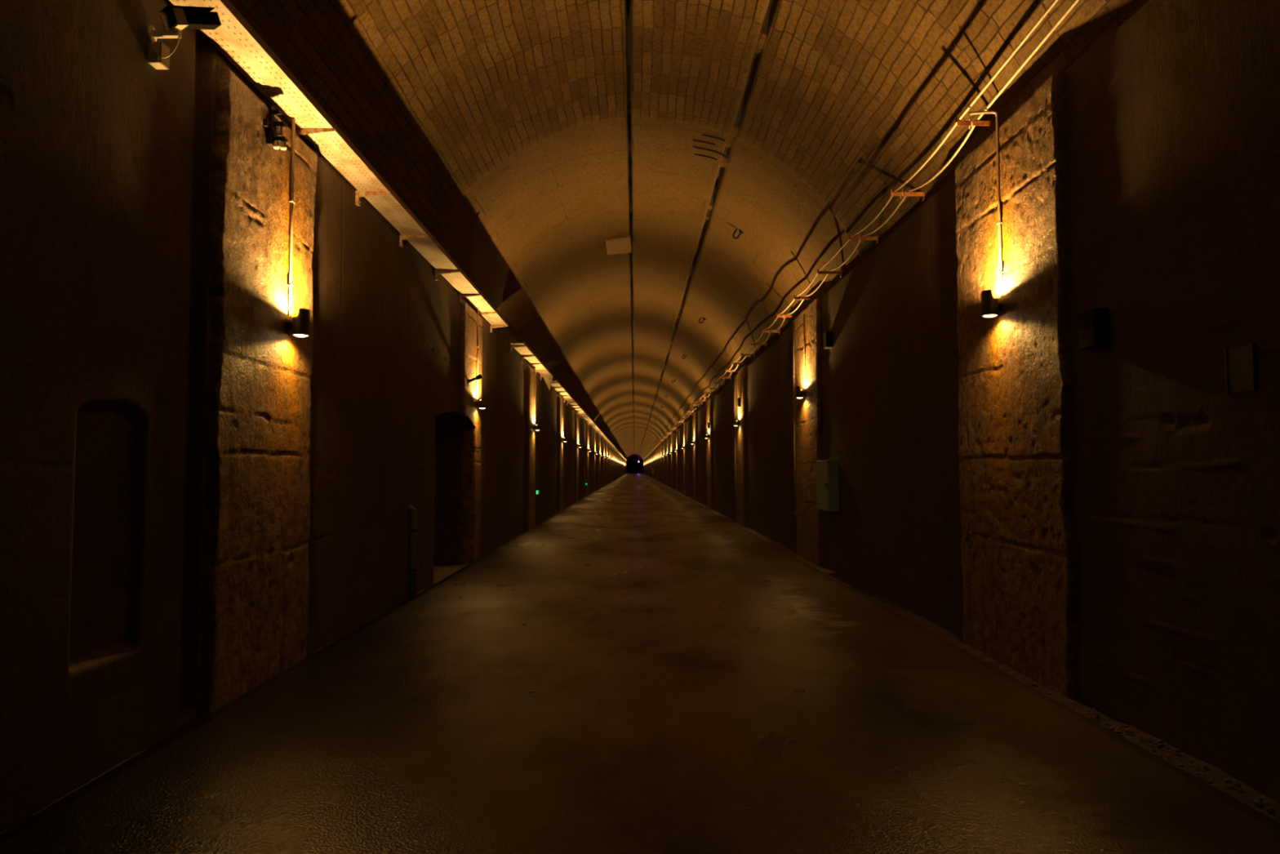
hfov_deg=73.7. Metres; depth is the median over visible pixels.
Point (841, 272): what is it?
bracket
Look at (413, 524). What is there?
drain pipe
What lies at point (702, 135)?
ceiling slots
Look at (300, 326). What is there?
wall lamp
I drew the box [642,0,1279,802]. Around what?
wall
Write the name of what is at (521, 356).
bracket
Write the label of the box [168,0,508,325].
cable tray
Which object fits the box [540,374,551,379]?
bracket
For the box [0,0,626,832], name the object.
wall
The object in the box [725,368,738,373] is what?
bracket
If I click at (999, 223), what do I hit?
conduit
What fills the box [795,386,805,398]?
wall lamp
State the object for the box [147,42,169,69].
junction box
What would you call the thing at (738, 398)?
wall box
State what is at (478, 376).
wall fitting
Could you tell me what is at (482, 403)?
wall lamp
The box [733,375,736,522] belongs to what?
pilaster
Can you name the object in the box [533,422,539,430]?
wall lamp
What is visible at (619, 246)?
ceiling box
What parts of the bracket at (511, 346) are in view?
arm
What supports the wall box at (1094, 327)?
attached to the wall at (1102, 526)
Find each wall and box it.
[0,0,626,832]
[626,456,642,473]
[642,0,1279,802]
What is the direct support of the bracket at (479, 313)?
attached to the wall at (200, 497)
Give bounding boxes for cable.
[644,0,1057,458]
[648,0,1079,455]
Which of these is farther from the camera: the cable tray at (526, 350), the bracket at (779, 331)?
the cable tray at (526, 350)
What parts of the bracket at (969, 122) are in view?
arm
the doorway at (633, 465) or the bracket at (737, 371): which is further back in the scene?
the doorway at (633, 465)
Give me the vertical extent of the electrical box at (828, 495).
0.800 m
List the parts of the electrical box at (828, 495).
door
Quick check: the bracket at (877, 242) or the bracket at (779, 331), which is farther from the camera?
the bracket at (779, 331)
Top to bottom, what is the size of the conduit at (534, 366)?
1.610 m
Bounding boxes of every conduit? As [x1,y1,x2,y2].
[287,118,295,315]
[475,308,479,399]
[533,366,534,424]
[562,396,563,436]
[577,411,578,444]
[737,373,739,419]
[803,313,805,388]
[968,111,1004,297]
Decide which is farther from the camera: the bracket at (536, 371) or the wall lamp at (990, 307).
the bracket at (536, 371)
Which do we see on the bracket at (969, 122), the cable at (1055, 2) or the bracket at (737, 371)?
the cable at (1055, 2)
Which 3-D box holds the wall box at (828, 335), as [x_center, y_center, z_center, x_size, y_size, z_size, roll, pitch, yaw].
[3.054,-1.403,13.806,0.132,0.260,0.200,0,-3,0]
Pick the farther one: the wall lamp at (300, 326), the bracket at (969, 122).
the bracket at (969, 122)
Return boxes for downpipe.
[692,414,693,446]
[706,401,707,488]
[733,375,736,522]
[792,320,796,553]
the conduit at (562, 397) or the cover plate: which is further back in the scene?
the conduit at (562, 397)
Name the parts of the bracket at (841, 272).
arm, wall plate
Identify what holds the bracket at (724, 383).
attached to the wall at (1102, 526)
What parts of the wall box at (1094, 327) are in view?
lid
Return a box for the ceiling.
[228,0,1146,459]
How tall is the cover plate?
0.250 m
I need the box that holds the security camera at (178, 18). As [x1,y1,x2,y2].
[146,5,221,57]
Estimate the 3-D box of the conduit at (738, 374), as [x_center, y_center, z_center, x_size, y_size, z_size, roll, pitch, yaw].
[2.928,-0.894,25.274,0.040,1.370,0.064,0,-3,0]
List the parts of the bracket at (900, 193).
arm, wall plate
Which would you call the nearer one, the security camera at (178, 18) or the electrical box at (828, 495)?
the security camera at (178, 18)
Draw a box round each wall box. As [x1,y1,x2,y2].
[737,397,740,407]
[823,331,832,349]
[1079,307,1110,350]
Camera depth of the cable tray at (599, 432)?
76.60 m
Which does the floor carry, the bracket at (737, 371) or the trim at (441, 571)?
the trim at (441, 571)
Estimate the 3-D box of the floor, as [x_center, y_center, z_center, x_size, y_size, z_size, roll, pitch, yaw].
[-1.019,9.799,165.716,5.719,0.093,340.000,0,-3,0]
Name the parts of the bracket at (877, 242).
arm, wall plate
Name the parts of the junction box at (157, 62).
lid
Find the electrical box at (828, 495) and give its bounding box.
[816,459,839,511]
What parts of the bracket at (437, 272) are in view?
wall plate, arm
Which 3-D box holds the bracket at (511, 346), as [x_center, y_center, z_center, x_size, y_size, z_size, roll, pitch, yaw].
[-2.827,-1.813,19.707,0.380,0.140,0.065,0,-3,0]
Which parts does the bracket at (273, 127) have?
arm, arm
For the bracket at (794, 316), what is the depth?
16.88 m
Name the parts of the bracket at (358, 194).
wall plate, arm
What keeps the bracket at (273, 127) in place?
attached to the wall at (200, 497)
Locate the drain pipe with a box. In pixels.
[408,505,417,597]
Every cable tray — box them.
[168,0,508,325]
[509,340,553,389]
[551,378,598,428]
[595,427,626,460]
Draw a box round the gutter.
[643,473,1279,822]
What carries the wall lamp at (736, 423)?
attached to the wall at (1102, 526)
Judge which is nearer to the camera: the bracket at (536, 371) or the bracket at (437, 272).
the bracket at (437, 272)
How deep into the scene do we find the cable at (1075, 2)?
7.96 m
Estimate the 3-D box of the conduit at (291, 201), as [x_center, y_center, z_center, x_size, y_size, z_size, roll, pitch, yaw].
[-2.820,-1.698,6.898,0.040,1.610,0.064,0,-3,0]
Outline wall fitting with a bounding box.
[467,374,482,386]
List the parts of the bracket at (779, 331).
arm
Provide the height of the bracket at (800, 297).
0.140 m
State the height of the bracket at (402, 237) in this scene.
0.140 m
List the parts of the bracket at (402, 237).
wall plate, arm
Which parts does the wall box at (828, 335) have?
lid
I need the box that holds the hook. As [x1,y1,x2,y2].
[732,228,743,239]
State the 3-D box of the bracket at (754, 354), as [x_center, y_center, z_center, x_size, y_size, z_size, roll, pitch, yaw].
[2.893,-1.912,22.591,0.440,0.140,0.070,0,-3,0]
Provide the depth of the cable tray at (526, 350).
22.44 m
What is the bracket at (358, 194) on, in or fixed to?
attached to the wall at (200, 497)
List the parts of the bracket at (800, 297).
arm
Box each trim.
[0,485,604,834]
[626,453,644,473]
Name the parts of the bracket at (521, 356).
arm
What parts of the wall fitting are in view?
arm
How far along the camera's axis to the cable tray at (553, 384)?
35.12 m
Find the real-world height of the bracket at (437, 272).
0.140 m
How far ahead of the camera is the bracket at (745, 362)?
24.47 m
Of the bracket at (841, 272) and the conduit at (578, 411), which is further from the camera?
the conduit at (578, 411)
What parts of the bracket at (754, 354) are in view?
arm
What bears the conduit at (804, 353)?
attached to the wall at (1102, 526)
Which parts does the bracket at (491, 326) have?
arm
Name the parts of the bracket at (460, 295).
wall plate, arm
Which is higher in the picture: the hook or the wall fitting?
the hook
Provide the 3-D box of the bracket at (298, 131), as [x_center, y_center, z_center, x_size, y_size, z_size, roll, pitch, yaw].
[-2.744,-2.430,7.153,0.380,0.140,0.065,0,-3,0]
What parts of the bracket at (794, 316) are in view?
arm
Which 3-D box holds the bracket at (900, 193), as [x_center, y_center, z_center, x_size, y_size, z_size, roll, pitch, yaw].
[2.979,-2.561,9.407,0.440,0.140,0.070,0,-3,0]
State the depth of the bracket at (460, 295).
13.90 m
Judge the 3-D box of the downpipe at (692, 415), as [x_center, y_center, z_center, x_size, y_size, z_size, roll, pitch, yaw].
[2.832,1.598,45.296,0.087,4.540,0.110,0,-3,0]
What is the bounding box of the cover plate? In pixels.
[1223,342,1257,395]
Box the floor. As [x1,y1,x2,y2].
[0,472,1279,853]
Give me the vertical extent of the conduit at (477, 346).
1.610 m
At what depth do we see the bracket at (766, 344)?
20.67 m
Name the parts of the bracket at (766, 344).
arm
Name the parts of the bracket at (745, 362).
arm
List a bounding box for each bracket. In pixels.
[262,104,287,150]
[294,127,336,137]
[355,191,391,205]
[399,234,429,247]
[435,270,460,280]
[458,293,480,302]
[476,311,496,315]
[490,324,508,332]
[510,345,525,351]
[520,355,534,360]
[535,369,547,373]
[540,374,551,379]
[714,381,725,385]
[719,375,732,379]
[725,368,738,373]
[732,360,747,365]
[741,351,757,357]
[751,341,768,346]
[762,328,782,334]
[776,312,797,319]
[793,293,816,300]
[817,267,845,277]
[848,234,879,244]
[889,189,927,201]
[955,116,1001,130]
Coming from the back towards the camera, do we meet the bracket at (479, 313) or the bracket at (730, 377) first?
the bracket at (730, 377)
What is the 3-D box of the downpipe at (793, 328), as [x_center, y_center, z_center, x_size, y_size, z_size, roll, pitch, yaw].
[3.021,0.185,16.581,0.087,4.540,0.110,0,-3,0]
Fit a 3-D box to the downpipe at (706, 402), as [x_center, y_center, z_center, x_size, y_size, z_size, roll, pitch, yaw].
[2.889,1.170,36.606,0.087,4.540,0.110,0,-3,0]
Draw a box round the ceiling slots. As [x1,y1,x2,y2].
[693,134,728,159]
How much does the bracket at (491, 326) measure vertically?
0.140 m
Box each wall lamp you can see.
[285,307,310,337]
[475,395,486,408]
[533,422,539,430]
[733,418,739,426]
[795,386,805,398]
[981,289,1002,317]
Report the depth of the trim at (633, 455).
291.85 m
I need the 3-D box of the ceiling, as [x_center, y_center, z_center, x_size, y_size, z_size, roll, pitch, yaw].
[-0.887,4.235,166.240,6.296,2.430,340.500,0,-3,0]
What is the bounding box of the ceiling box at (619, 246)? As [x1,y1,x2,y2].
[605,235,631,254]

